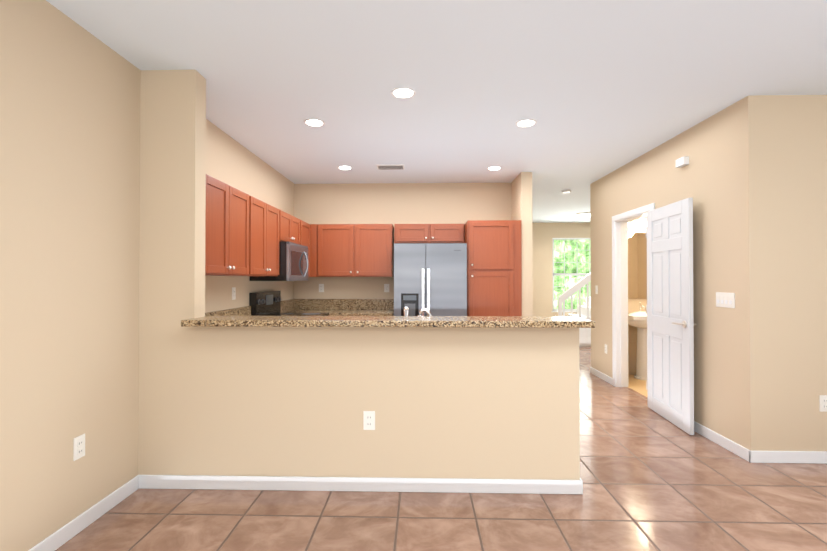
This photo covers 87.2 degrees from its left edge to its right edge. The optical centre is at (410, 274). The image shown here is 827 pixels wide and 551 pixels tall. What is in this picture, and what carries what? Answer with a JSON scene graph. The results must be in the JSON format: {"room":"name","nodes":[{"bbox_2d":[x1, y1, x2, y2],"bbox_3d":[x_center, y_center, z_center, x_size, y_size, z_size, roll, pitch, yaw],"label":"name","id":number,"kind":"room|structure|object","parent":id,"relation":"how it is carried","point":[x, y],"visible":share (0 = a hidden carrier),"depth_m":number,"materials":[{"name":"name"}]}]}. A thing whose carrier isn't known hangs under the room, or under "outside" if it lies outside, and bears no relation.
{"room":"empty dining room","nodes":[
{"label":"empty dining room","id":0,"kind":"room"},
{"bbox_2d":[0,0,139,550],"bbox_3d":[-1.824,0.012,1.557,0.135,2.650,9.320,0,-1,2],"label":"wall","id":1,"kind":"structure","parent":0,"point":[110,158],"depth_m":2.17,"materials":[{"name":"beige paint"}]},
{"bbox_2d":[73,433,84,460],"bbox_3d":[-1.732,0.902,2.270,0.009,0.116,0.072,0,-1,2],"label":"outlet","id":2,"kind":"object","parent":1,"relation":"attached to","point":[78,447],"visible":1,"depth_m":2.26,"materials":[{"name":"white plastic"}]},
{"bbox_2d":[28,475,139,550],"bbox_3d":[-1.793,1.279,-0.103,0.014,0.085,5.697,0,-1,2],"label":"baseboard","id":3,"kind":"structure","parent":1,"relation":"attached to","point":[60,537],"depth_m":2.31,"materials":[{"name":"white wood"}]},
{"bbox_2d":[281,299,296,310],"bbox_3d":[-1.631,0.411,5.743,0.022,0.150,0.613,0,-1,2],"label":"backsplash","id":4,"kind":"structure","parent":1,"relation":"attached to","point":[291,304],"depth_m":5.79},
{"bbox_2d":[279,209,299,243],"bbox_3d":[-1.489,-0.510,4.878,0.352,0.335,0.762,0,-1,2],"label":"upper cabinet","id":5,"kind":"object","parent":1,"relation":"attached to","point":[289,227],"visible":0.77,"depth_m":4.81,"materials":[{"name":"brown wood"}]},
{"bbox_2d":[250,241,308,280],"bbox_3d":[-1.427,-0.134,4.874,0.474,0.409,0.756,0,-1,2],"label":"over-the-range microwave","id":6,"kind":"object","parent":5,"relation":"attached to","point":[293,262],"visible":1,"depth_m":4.56,"materials":[{"name":"silver metal"}]},
{"bbox_2d":[299,219,309,276],"bbox_3d":[-1.472,-0.322,5.492,0.352,0.700,0.466,0,-1,2],"label":"upper cabinet","id":7,"kind":"object","parent":1,"relation":"attached to","point":[304,233],"visible":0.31,"depth_m":5.52,"materials":[{"name":"brown wood"}]},
{"bbox_2d":[309,224,316,276],"bbox_3d":[-1.440,-0.318,5.900,0.392,0.700,0.345,0,-1,2],"label":"upper cabinet","id":8,"kind":"object","parent":1,"relation":"attached to","point":[313,250],"visible":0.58,"depth_m":5.76,"materials":[{"name":"brown wood"}]},
{"bbox_2d":[205,174,248,275],"bbox_3d":[-1.530,-0.342,3.314,0.352,0.700,0.803,0,-1,2],"label":"upper cabinet","id":9,"kind":"object","parent":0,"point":[227,231],"visible":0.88,"depth_m":3.26,"materials":[{"name":"brown wood"}]},
{"bbox_2d":[205,306,250,315],"bbox_3d":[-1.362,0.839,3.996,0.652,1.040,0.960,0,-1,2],"label":"backsplash","id":10,"kind":"structure","parent":0,"point":[243,311],"depth_m":4.07,"materials":[{"name":"brown stone"}]},
{"bbox_2d":[232,287,235,299],"bbox_3d":[-1.683,0.181,4.128,0.009,0.116,0.072,0,-1,2],"label":"electrical outlet","id":11,"kind":"object","parent":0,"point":[233,293],"visible":1,"depth_m":4.12,"materials":[{"name":"white plastic"}]},
{"bbox_2d":[247,195,278,275],"bbox_3d":[-1.509,-0.335,4.106,0.352,0.700,0.776,0,-1,2],"label":"upper cabinet","id":12,"kind":"object","parent":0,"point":[263,238],"visible":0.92,"depth_m":4.04,"materials":[{"name":"brown wood"}]},
{"bbox_2d":[297,299,393,310],"bbox_3d":[-0.922,0.413,6.042,1.424,0.150,0.022,0,-1,2],"label":"backsplash","id":13,"kind":"structure","parent":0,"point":[302,304],"depth_m":6.03,"materials":[{"name":"brown stone"}]},
{"bbox_2d":[317,224,393,276],"bbox_3d":[-0.743,-0.318,5.879,1.000,0.700,0.352,0,-1,2],"label":"upper cabinet","id":14,"kind":"object","parent":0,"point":[355,250],"visible":1,"depth_m":5.74,"materials":[{"name":"brown wood"}]},
{"bbox_2d":[140,70,583,479],"bbox_3d":[-0.333,0.023,2.788,2.749,2.650,0.135,0,-1,2],"label":"wall","id":15,"kind":"structure","parent":0,"point":[466,403],"depth_m":2.73,"materials":[{"name":"beige paint"}]},
{"bbox_2d":[319,284,323,291],"bbox_3d":[-1.251,0.189,6.062,0.072,0.116,0.009,0,-1,2],"label":"electrical outlet","id":16,"kind":"object","parent":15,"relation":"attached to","point":[321,287],"visible":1,"depth_m":6.06,"materials":[{"name":"white plastic"}]},
{"bbox_2d":[140,475,582,493],"bbox_3d":[-0.321,1.305,2.700,2.748,0.085,0.021,0,-1,2],"label":"baseboard","id":17,"kind":"structure","parent":15,"relation":"attached to","point":[212,482],"depth_m":2.69,"materials":[{"name":"white wood"}]},
{"bbox_2d":[363,411,374,429],"bbox_3d":[-0.260,0.909,2.704,0.072,0.116,0.009,0,-1,2],"label":"outlet","id":18,"kind":"object","parent":15,"relation":"attached to","point":[368,420],"visible":1,"depth_m":2.70,"materials":[{"name":"white plastic"}]},
{"bbox_2d":[384,284,388,291],"bbox_3d":[-0.336,0.188,6.037,0.072,0.116,0.009,0,-1,2],"label":"electrical outlet","id":19,"kind":"object","parent":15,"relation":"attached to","point":[386,287],"visible":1,"depth_m":6.04,"materials":[{"name":"white plastic"}]},
{"bbox_2d":[181,316,594,327],"bbox_3d":[-0.148,0.296,2.743,2.469,0.040,0.335,0,-1,2],"label":"countertop","id":20,"kind":"structure","parent":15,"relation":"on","point":[422,321],"depth_m":2.59,"materials":[{"name":"brown stone"}]},
{"bbox_2d":[394,224,463,242],"bbox_3d":[0.246,-0.541,5.855,0.925,0.255,0.352,0,-1,2],"label":"upper cabinet","id":21,"kind":"object","parent":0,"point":[428,233],"visible":1,"depth_m":5.72,"materials":[{"name":"brown wood"}]},
{"bbox_2d":[46,0,826,222],"bbox_3d":[2.216,-1.352,3.838,8.300,0.120,14.200,0,-1,2],"label":"ceiling","id":22,"kind":"structure","parent":0,"point":[596,90],"depth_m":2.80,"materials":[{"name":"paint"}]},
{"bbox_2d":[304,118,324,126],"bbox_3d":[-0.819,-1.289,3.688,0.176,0.009,0.176,0,-1,2],"label":"recessed light","id":23,"kind":"object","parent":22,"relation":"in","point":[314,122],"visible":1,"depth_m":3.67,"materials":[{"name":"white"}]},
{"bbox_2d":[337,165,351,169],"bbox_3d":[-0.789,-1.275,5.188,0.176,0.009,0.176,0,-1,2],"label":"recessed light","id":24,"kind":"object","parent":22,"relation":"in","point":[343,167],"visible":0.98,"depth_m":5.16,"materials":[{"name":"white"}]},
{"bbox_2d":[376,164,403,169],"bbox_3d":[-0.240,-1.273,5.143,0.320,0.014,0.200,0,-1,2],"label":"ceiling vent","id":25,"kind":"object","parent":22,"relation":"in","point":[390,166],"visible":1,"depth_m":5.09,"materials":[{"name":"white metal"}]},
{"bbox_2d":[391,87,415,97],"bbox_3d":[-0.055,-1.295,3.097,0.176,0.009,0.176,0,-1,2],"label":"recessed light","id":26,"kind":"object","parent":22,"relation":"in","point":[402,92],"visible":1,"depth_m":3.08,"materials":[{"name":"white"}]},
{"bbox_2d":[487,166,501,169],"bbox_3d":[1.002,-1.275,5.210,0.176,0.009,0.176,0,-1,2],"label":"recessed light","id":27,"kind":"object","parent":22,"relation":"in","point":[494,167],"visible":1,"depth_m":5.20,"materials":[{"name":"white"}]},
{"bbox_2d":[516,119,536,126],"bbox_3d":[0.982,-1.289,3.700,0.176,0.009,0.176,0,-1,2],"label":"recessed light","id":28,"kind":"object","parent":22,"relation":"in","point":[525,122],"visible":1,"depth_m":3.68,"materials":[{"name":"white"}]},
{"bbox_2d":[577,212,589,217],"bbox_3d":[3.540,-1.221,8.863,0.300,0.126,0.300,0,-1,2],"label":"dome light","id":29,"kind":"object","parent":22,"relation":"attached to","point":[584,215],"visible":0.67,"depth_m":8.77,"materials":[{"name":"white glass"}]},
{"bbox_2d":[55,346,826,550],"bbox_3d":[2.216,1.416,3.812,8.300,0.124,14.200,0,-1,2],"label":"floor","id":30,"kind":"structure","parent":0,"point":[652,480],"depth_m":2.46,"materials":[{"name":"tile"}]},
{"bbox_2d":[249,291,328,315],"bbox_3d":[-1.291,0.780,4.862,0.746,1.175,0.766,0,-1,2],"label":"range","id":31,"kind":"object","parent":30,"relation":"on","point":[266,303],"visible":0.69,"depth_m":4.82,"materials":[{"name":"black metal"}]},
{"bbox_2d":[337,315,368,315],"bbox_3d":[-0.741,0.951,5.733,0.455,0.849,0.620,0,-1,2],"label":"base cabinet","id":32,"kind":"object","parent":30,"relation":"on","point":[337,315],"depth_m":5.41,"materials":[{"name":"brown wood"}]},
{"bbox_2d":[281,311,392,314],"bbox_3d":[-0.930,0.506,5.735,1.424,0.040,0.635,0,-1,2],"label":"countertop","id":33,"kind":"structure","parent":32,"relation":"on","point":[331,312],"depth_m":5.53,"materials":[{"name":"brown stone"}]},
{"bbox_2d":[394,243,466,315],"bbox_3d":[0.242,0.499,5.582,0.879,1.750,0.823,0,-1,2],"label":"refrigerator","id":34,"kind":"object","parent":30,"relation":"on","point":[431,278],"visible":0.58,"depth_m":5.23,"materials":[{"name":"grey metal"}]},
{"bbox_2d":[464,220,521,315],"bbox_3d":[1.044,0.351,5.665,0.669,2.043,0.672,0,-1,2],"label":"pantry cabinet","id":35,"kind":"object","parent":30,"relation":"on","point":[494,267],"visible":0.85,"depth_m":5.38,"materials":[{"name":"brown wood"}]},
{"bbox_2d":[558,272,590,346],"bbox_3d":[3.786,0.330,8.865,1.830,2.150,1.035,0,-1,2],"label":"stair rail","id":36,"kind":"object","parent":30,"relation":"on","point":[583,312],"visible":0.25,"depth_m":8.38,"materials":[{"name":"white wood"}]},
{"bbox_2d":[628,302,646,379],"bbox_3d":[3.086,0.875,5.706,0.540,1.000,0.470,0,-1,2],"label":"pedestal sink","id":37,"kind":"object","parent":30,"relation":"on","point":[638,319],"visible":0.62,"depth_m":5.66,"materials":[{"name":"white ceramic"}]},
{"bbox_3d":[-0.331,0.904,3.175,2.757,0.896,0.652,0,-1,2],"label":"base cabinet","id":38,"kind":"object","parent":30,"relation":"on","visible":0},
{"bbox_2d":[404,307,431,315],"bbox_3d":[0.051,0.337,2.941,0.209,0.239,0.056,0,-1,2],"label":"kitchen faucet","id":39,"kind":"object","parent":38,"relation":"on","point":[421,311],"visible":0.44,"depth_m":2.93,"materials":[{"name":"silver metal"}]},
{"bbox_2d":[584,223,587,237],"bbox_3d":[3.985,0.093,10.348,4.680,2.650,0.135,0,-1,2],"label":"wall","id":40,"kind":"structure","parent":0,"point":[585,224],"depth_m":10.29,"materials":[{"name":"beige paint"}]},
{"bbox_2d":[551,239,590,311],"bbox_3d":[3.959,0.011,10.311,1.260,1.765,0.120,0,-1,2],"label":"window","id":41,"kind":"structure","parent":40,"relation":"in","point":[564,274],"depth_m":10.33,"materials":[{"name":"white"}]},
{"bbox_2d":[552,238,590,296],"bbox_3d":[3.959,-0.026,10.296,1.190,1.688,0.025,0,-1,2],"label":"window blinds","id":42,"kind":"object","parent":41,"relation":"attached to","point":[570,254],"visible":0.5,"depth_m":10.29,"materials":[{"name":"white plastic"}]},
{"bbox_2d":[588,184,591,366],"bbox_3d":[4.367,0.053,5.986,3.685,2.650,0.135,0,-1,2],"label":"wall","id":43,"kind":"structure","parent":0,"point":[589,223],"depth_m":6.07,"materials":[{"name":"beige paint"}]},
{"bbox_2d":[628,221,646,227],"bbox_3d":[3.091,-0.683,5.881,0.600,0.084,0.146,0,-1,2],"label":"sconce","id":44,"kind":"object","parent":43,"relation":"attached to","point":[634,224],"visible":0.4,"depth_m":5.92,"materials":[{"name":"white glass"}]},
{"bbox_2d":[628,233,646,297],"bbox_3d":[3.092,-0.122,5.947,0.760,0.900,0.006,0,-1,2],"label":"bathroom mirror","id":45,"kind":"object","parent":43,"relation":"attached to","point":[637,265],"visible":0.29,"depth_m":5.94,"materials":[{"name":"white mirror"}]},
{"bbox_2d":[592,105,731,439],"bbox_3d":[2.555,0.040,4.626,0.135,2.650,2.670,0,-1,2],"label":"wall","id":46,"kind":"structure","parent":0,"point":[652,177],"depth_m":3.72,"materials":[{"name":"beige paint"}]},
{"bbox_2d":[590,367,612,384],"bbox_3d":[2.510,1.333,5.731,0.014,0.085,0.720,0,-1,2],"label":"baseboard","id":47,"kind":"structure","parent":46,"relation":"attached to","point":[595,372],"depth_m":5.70,"materials":[{"name":"white wood"}]},
{"bbox_2d":[612,203,654,386],"bbox_3d":[2.562,0.322,4.888,0.167,2.092,0.974,0,-1,2],"label":"door frame","id":48,"kind":"structure","parent":46,"relation":"attached to","point":[620,299],"depth_m":5.29,"materials":[{"name":"white wood"}]},
{"bbox_2d":[645,198,696,434],"bbox_3d":[2.382,0.354,4.066,0.161,2.000,0.823,0,-1,2],"label":"door leaf","id":49,"kind":"structure","parent":46,"relation":"in","point":[670,336],"depth_m":3.96,"materials":[{"name":"white wood"}]},
{"bbox_2d":[676,156,688,167],"bbox_3d":[2.442,-1.012,3.909,0.052,0.070,0.120,0,-1,2],"label":"alarm box","id":50,"kind":"object","parent":46,"relation":"attached to","point":[683,161],"visible":1,"depth_m":3.88,"materials":[{"name":"white plastic"}]},
{"bbox_2d":[694,421,743,458],"bbox_3d":[2.458,1.315,3.769,0.014,0.085,1.245,0,-1,2],"label":"baseboard","id":51,"kind":"structure","parent":46,"relation":"attached to","point":[724,442],"depth_m":3.42,"materials":[{"name":"white wood"}]},
{"bbox_2d":[716,292,734,307],"bbox_3d":[2.448,0.198,3.373,0.011,0.115,0.202,0,-1,2],"label":"light switch","id":52,"kind":"object","parent":46,"relation":"attached to","point":[726,300],"visible":1,"depth_m":3.37,"materials":[{"name":"white plastic"}]},
{"bbox_2d":[732,95,826,450],"bbox_3d":[4.292,0.027,3.157,3.685,2.650,0.135,0,-1,2],"label":"wall","id":53,"kind":"structure","parent":0,"point":[779,142],"depth_m":3.13,"materials":[{"name":"beige paint"}]},
{"bbox_2d":[744,447,826,463],"bbox_3d":[4.290,1.308,3.070,3.714,0.085,0.014,0,-1,2],"label":"baseboard","id":54,"kind":"structure","parent":53,"relation":"attached to","point":[820,457],"depth_m":3.11,"materials":[{"name":"white wood"}]},
{"bbox_2d":[819,395,826,411],"bbox_3d":[2.967,0.924,3.111,0.072,0.116,0.009,0,-1,2],"label":"outlet","id":55,"kind":"object","parent":53,"relation":"attached to","point":[822,403],"visible":1,"depth_m":3.11,"materials":[{"name":"white plastic"}]},
{"label":"outside","id":56,"kind":"structure","parent":0,"visible":0},
{"bbox_2d":[554,241,590,308],"bbox_3d":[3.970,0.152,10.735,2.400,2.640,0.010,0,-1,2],"label":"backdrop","id":57,"kind":"structure","parent":56,"point":[583,247],"depth_m":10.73,"materials":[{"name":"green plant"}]}
]}

